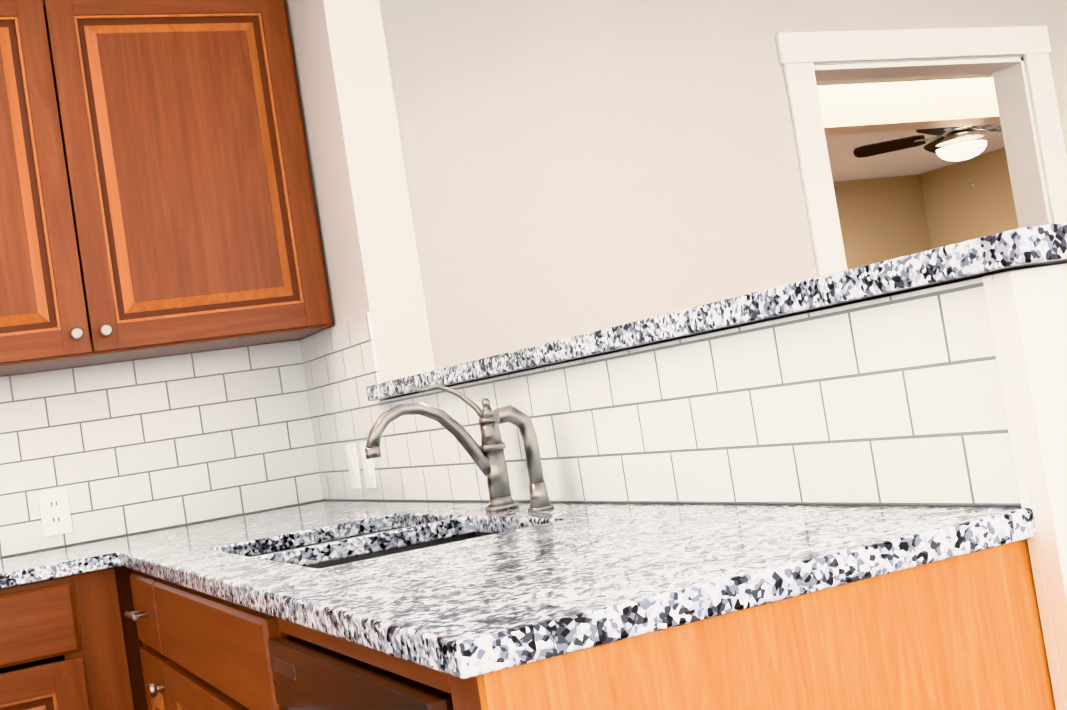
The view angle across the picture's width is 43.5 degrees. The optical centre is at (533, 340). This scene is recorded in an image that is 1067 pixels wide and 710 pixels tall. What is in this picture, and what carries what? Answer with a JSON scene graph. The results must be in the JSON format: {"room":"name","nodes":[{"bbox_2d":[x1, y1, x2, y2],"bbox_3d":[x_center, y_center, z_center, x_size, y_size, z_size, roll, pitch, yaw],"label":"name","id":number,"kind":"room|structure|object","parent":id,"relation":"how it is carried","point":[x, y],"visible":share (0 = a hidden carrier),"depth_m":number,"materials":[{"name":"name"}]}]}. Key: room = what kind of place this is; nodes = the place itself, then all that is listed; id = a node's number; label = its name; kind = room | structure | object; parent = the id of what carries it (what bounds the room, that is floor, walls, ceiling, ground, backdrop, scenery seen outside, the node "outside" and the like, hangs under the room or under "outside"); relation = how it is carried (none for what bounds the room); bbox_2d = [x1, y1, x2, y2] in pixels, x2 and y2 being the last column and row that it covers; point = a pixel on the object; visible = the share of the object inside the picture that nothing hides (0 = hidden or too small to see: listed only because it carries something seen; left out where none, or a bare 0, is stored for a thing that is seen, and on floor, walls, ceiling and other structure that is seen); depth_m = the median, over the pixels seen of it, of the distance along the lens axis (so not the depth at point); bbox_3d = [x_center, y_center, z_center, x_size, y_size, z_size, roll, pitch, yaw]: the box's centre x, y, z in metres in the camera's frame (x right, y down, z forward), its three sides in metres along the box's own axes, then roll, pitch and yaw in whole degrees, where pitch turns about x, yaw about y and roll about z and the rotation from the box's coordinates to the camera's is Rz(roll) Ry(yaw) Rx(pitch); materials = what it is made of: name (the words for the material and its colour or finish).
{"room":"kitchen","nodes":[
{"label":"kitchen","id":0,"kind":"room"},
{"bbox_2d":[285,0,434,501],"bbox_3d":[-0.432,0.083,3.460,0.140,2.470,0.620,-8,-3,-25],"label":"wall","id":1,"kind":"structure","parent":0,"point":[358,178],"depth_m":3.21,"materials":[{"name":"paint"}]},
{"bbox_2d":[0,0,1066,557],"bbox_3d":[-0.416,0.099,3.886,8.430,2.470,0.140,-8,-3,-25],"label":"wall","id":2,"kind":"structure","parent":0,"point":[578,166],"depth_m":4.18,"materials":[{"name":"paint"}]},
{"bbox_2d":[0,340,322,556],"bbox_3d":[-1.866,0.387,3.099,2.810,0.446,0.007,-8,-3,-25],"label":"tile backsplash","id":3,"kind":"structure","parent":2,"relation":"attached to","point":[127,448],"depth_m":3.51,"materials":[{"name":"white tile"}]},
{"bbox_2d":[37,487,72,536],"bbox_3d":[-1.211,0.434,3.389,0.070,0.115,0.008,-8,-3,-25],"label":"outlet","id":4,"kind":"object","parent":3,"relation":"attached to","point":[55,512],"visible":1,"depth_m":3.39,"materials":[{"name":"white plastic"}]},
{"bbox_2d":[0,0,332,376],"bbox_3d":[-1.172,-0.420,3.307,1.186,0.949,0.376,-8,-3,-25],"label":"upper cabinet","id":5,"kind":"object","parent":2,"relation":"attached to","point":[157,199],"visible":1,"depth_m":3.25,"materials":[{"name":"brown wood"}]},
{"bbox_2d":[775,26,1066,276],"bbox_3d":[1.504,-0.018,4.788,1.234,2.190,0.182,-8,-3,-25],"label":"door frame","id":6,"kind":"structure","parent":2,"relation":"attached to","point":[1033,139],"depth_m":4.75,"materials":[{"name":"white wood"}]},
{"bbox_2d":[387,277,1020,507],"bbox_3d":[0.212,0.596,2.257,0.140,1.153,1.980,-8,-3,-25],"label":"wall","id":7,"kind":"structure","parent":0,"point":[995,506],"depth_m":1.74,"materials":[{"name":"paint"}]},
{"bbox_2d":[300,278,1020,504],"bbox_3d":[-0.069,0.082,2.527,0.007,0.446,2.592,-8,-3,-25],"label":"tile backsplash","id":8,"kind":"structure","parent":7,"relation":"attached to","point":[896,399],"depth_m":1.81,"materials":[{"name":"white tile"}]},
{"bbox_2d":[345,443,361,488],"bbox_3d":[-0.458,0.316,3.382,0.012,0.115,0.070,-8,-3,-25],"label":"light switch","id":9,"kind":"object","parent":8,"relation":"attached to","point":[353,463],"visible":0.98,"depth_m":3.37,"materials":[{"name":"white plastic"}]},
{"bbox_2d":[359,441,376,487],"bbox_3d":[-0.407,0.303,3.274,0.012,0.115,0.070,-8,-3,-25],"label":"light switch","id":10,"kind":"object","parent":8,"relation":"attached to","point":[369,473],"visible":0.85,"depth_m":3.26,"materials":[{"name":"white plastic"}]},
{"bbox_2d":[366,222,1066,400],"bbox_3d":[0.204,-0.005,2.280,0.370,0.035,2.051,-8,-3,-25],"label":"bar","id":11,"kind":"object","parent":7,"relation":"on","point":[1027,247],"visible":0.85,"depth_m":1.62,"materials":[{"name":"stone"}]},
{"bbox_2d":[982,263,1066,709],"bbox_3d":[0.686,0.485,1.414,0.348,1.153,0.122,-8,-3,-25],"label":"wall end","id":12,"kind":"structure","parent":7,"relation":"attached to","point":[1027,310],"depth_m":1.34,"materials":[{"name":"white paint"}]},
{"bbox_2d":[825,124,1004,181],"bbox_3d":[0.739,-1.353,3.992,10.940,0.050,11.340,-8,-3,-25],"label":"ceiling","id":13,"kind":"structure","parent":0,"point":[846,164],"depth_m":9.96,"materials":[{"name":"paint"}]},
{"bbox_2d":[853,124,1001,187],"bbox_3d":[2.499,-1.167,7.717,1.133,0.581,1.139,-8,-3,-25],"label":"fan","id":14,"kind":"object","parent":13,"relation":"hanging from","point":[963,143],"visible":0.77,"depth_m":7.70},
{"bbox_2d":[816,73,1018,268],"bbox_3d":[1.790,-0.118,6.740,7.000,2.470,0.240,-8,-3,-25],"label":"wall","id":15,"kind":"structure","parent":0,"point":[884,219],"depth_m":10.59,"materials":[{"name":"white paint"}]},
{"bbox_3d":[1.127,1.135,3.882,10.940,0.050,11.340,-8,-3,-25],"label":"floor","id":16,"kind":"structure","parent":0,"visible":0},
{"bbox_2d":[0,566,147,709],"bbox_3d":[-0.902,0.945,3.116,1.183,0.882,0.656,-8,-3,-25],"label":"base cabinet","id":17,"kind":"object","parent":16,"relation":"on","point":[72,642],"visible":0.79,"depth_m":2.80,"materials":[{"name":"brown wood"}]},
{"bbox_2d":[125,569,156,709],"bbox_3d":[-0.453,0.861,2.812,0.620,0.882,0.460,-8,-3,-25],"label":"base cabinet","id":18,"kind":"object","parent":16,"relation":"on","point":[135,615],"depth_m":2.76,"materials":[{"name":"brown wood"}]},
{"bbox_2d":[137,528,450,709],"bbox_3d":[-0.209,0.800,2.285,0.620,0.882,0.964,-8,-3,-25],"label":"base cabinet","id":19,"kind":"object","parent":16,"relation":"on","point":[200,650],"depth_m":2.06,"materials":[{"name":"brown wood"}]},
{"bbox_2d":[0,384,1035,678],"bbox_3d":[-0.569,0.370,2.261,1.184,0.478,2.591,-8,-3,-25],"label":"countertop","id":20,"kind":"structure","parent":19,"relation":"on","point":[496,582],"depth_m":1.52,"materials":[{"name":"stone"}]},
{"bbox_2d":[364,384,554,512],"bbox_3d":[-0.138,0.185,2.289,0.265,0.244,0.237,-8,-3,-25],"label":"faucet","id":21,"kind":"object","parent":20,"relation":"on","point":[489,457],"depth_m":2.35,"materials":[{"name":"silver metal"}]},
{"bbox_2d":[267,635,452,709],"bbox_3d":[0.102,0.736,1.560,0.650,0.849,0.602,-8,-3,-25],"label":"dishwasher","id":22,"kind":"object","parent":16,"relation":"on","point":[307,675],"visible":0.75,"depth_m":1.47,"materials":[{"name":"black plastic"}]},
{"bbox_2d":[448,539,1055,709],"bbox_3d":[0.281,0.678,1.252,0.610,0.882,0.103,-8,-3,-25],"label":"cabinet end panel","id":23,"kind":"object","parent":16,"relation":"on","point":[963,632],"visible":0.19,"depth_m":1.25,"materials":[{"name":"brown wood"}]}
]}

